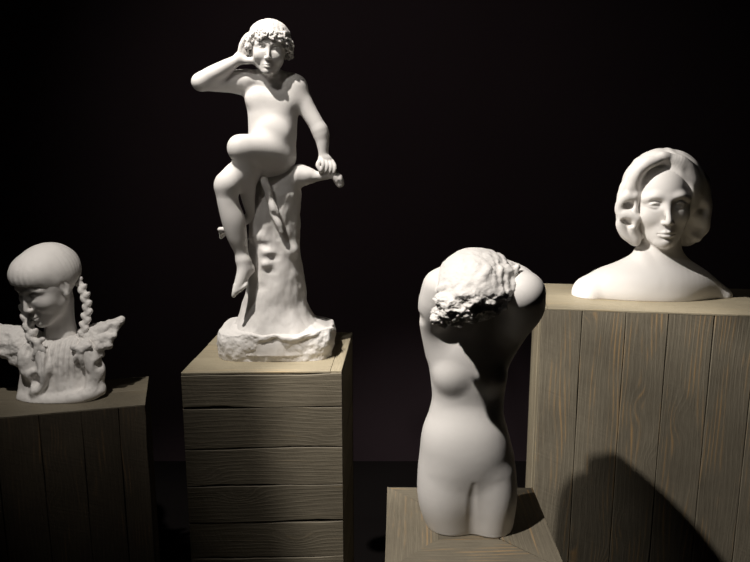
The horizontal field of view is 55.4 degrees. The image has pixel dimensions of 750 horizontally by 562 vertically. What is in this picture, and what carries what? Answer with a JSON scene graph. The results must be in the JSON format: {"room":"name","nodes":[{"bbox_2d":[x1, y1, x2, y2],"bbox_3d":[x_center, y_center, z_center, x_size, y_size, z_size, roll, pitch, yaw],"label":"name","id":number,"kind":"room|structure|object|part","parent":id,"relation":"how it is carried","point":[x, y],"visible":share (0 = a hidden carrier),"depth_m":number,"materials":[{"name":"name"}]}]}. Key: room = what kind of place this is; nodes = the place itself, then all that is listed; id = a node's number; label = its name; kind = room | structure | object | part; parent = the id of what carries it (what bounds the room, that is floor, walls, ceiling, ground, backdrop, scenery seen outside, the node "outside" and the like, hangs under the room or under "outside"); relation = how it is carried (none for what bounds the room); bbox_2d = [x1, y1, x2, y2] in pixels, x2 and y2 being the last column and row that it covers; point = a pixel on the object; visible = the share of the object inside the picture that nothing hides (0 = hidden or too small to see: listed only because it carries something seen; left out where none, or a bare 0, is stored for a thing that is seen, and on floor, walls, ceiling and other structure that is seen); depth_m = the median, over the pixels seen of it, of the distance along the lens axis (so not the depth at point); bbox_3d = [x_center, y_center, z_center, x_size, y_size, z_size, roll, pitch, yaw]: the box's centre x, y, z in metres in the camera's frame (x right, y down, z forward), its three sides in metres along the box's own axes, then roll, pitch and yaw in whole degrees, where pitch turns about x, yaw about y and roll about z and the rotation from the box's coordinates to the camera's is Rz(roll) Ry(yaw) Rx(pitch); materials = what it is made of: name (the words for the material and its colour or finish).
{"room":"sculpture gallery","nodes":[
{"label":"sculpture gallery","id":0,"kind":"room"},
{"bbox_2d":[154,461,525,561],"bbox_3d":[0.000,1.399,1.189,6.400,0.100,5.000,0,11,0],"label":"floor","id":1,"kind":"structure","parent":0,"point":[371,479],"depth_m":3.12,"materials":[{"name":"black"}]},
{"bbox_2d":[0,376,159,561],"bbox_3d":[-0.966,0.741,2.185,0.561,0.807,0.261,-3,11,-15],"label":"wooden pedestal","id":2,"kind":"object","parent":1,"relation":"on","point":[77,480],"visible":0.94,"depth_m":2.05,"materials":[{"name":"brown wood"}]},
{"bbox_2d":[0,242,124,403],"bbox_3d":[-0.950,0.112,2.112,0.406,0.454,0.207,-1,11,-5],"label":"bust","id":3,"kind":"object","parent":2,"relation":"on","point":[62,363],"visible":1,"depth_m":2.07,"materials":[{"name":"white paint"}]},
{"bbox_3d":[-0.966,0.347,2.109,0.560,0.005,0.259,-3,11,-15],"label":"panel","id":4,"kind":"part","parent":2,"relation":"part of","materials":[{"name":"brown wood"}]},
{"bbox_3d":[-0.707,0.730,2.254,0.024,0.803,0.215,-3,11,-15],"label":"panel","id":5,"kind":"part","parent":2,"relation":"part of","materials":[{"name":"brown wood"}]},
{"bbox_2d":[181,332,353,561],"bbox_3d":[-0.266,0.678,1.996,0.402,1.007,0.379,0,11,0],"label":"wooden pedestal","id":6,"kind":"object","parent":1,"relation":"on","point":[269,445],"visible":0.88,"depth_m":1.77,"materials":[{"name":"brown wood"}]},
{"bbox_3d":[-0.266,0.187,1.901,0.400,0.006,0.378,0,11,0],"label":"panel","id":7,"kind":"part","parent":6,"relation":"part of","materials":[{"name":"brown wood"}]},
{"bbox_2d":[191,18,343,361],"bbox_3d":[-0.260,-0.228,1.828,0.367,0.838,0.244,0,11,2],"label":"statue","id":8,"kind":"object","parent":6,"relation":"on","point":[275,321],"visible":1,"depth_m":1.77,"materials":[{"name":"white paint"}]},
{"bbox_3d":[-0.084,0.680,2.004,0.023,0.998,0.317,0,11,2],"label":"panel","id":9,"kind":"part","parent":6,"relation":"part of","materials":[{"name":"brown wood"}]},
{"bbox_3d":[-0.259,0.648,2.165,0.388,1.000,0.023,0,11,-2],"label":"panel","id":10,"kind":"part","parent":6,"relation":"part of","materials":[{"name":"brown wood"}]},
{"bbox_2d":[385,487,562,561],"bbox_3d":[0.205,0.892,1.667,0.372,0.709,0.356,0,11,0],"label":"wooden pedestal","id":11,"kind":"object","parent":1,"relation":"on","point":[409,538],"visible":0.59,"depth_m":1.54,"materials":[{"name":"brown wood"}]},
{"bbox_2d":[417,247,545,537],"bbox_3d":[0.212,0.244,1.488,0.247,0.633,0.259,0,11,0],"label":"sculpture","id":12,"kind":"object","parent":11,"relation":"on","point":[477,308],"visible":1,"depth_m":1.49,"materials":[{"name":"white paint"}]},
{"bbox_2d":[525,283,749,561],"bbox_3d":[0.789,0.594,2.134,0.641,1.115,0.351,2,11,8],"label":"wooden pedestal","id":13,"kind":"object","parent":1,"relation":"on","point":[638,432],"visible":0.86,"depth_m":1.93,"materials":[{"name":"brown wood"}]},
{"bbox_3d":[0.814,0.567,2.294,0.640,1.109,0.023,2,11,8],"label":"panel","id":14,"kind":"part","parent":13,"relation":"part of","materials":[{"name":"brown wood"}]},
{"bbox_3d":[0.483,0.589,2.179,0.023,1.109,0.304,2,11,8],"label":"panel","id":15,"kind":"part","parent":13,"relation":"part of","materials":[{"name":"brown wood"}]},
{"bbox_3d":[0.789,0.050,2.028,0.640,0.006,0.350,2,11,8],"label":"panel","id":16,"kind":"part","parent":13,"relation":"part of","materials":[{"name":"brown wood"}]},
{"bbox_2d":[571,148,732,301],"bbox_3d":[0.792,-0.167,2.037,0.438,0.419,0.247,-4,12,-20],"label":"bust","id":17,"kind":"object","parent":13,"relation":"on","point":[663,205],"visible":1,"depth_m":1.98,"materials":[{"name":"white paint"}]},
{"bbox_2d":[0,0,749,460],"bbox_3d":[0.000,-0.786,3.260,6.400,3.400,0.100,0,11,0],"label":"wall","id":18,"kind":"structure","parent":0,"point":[513,129],"depth_m":3.25,"materials":[{"name":"black paint"}]}
]}

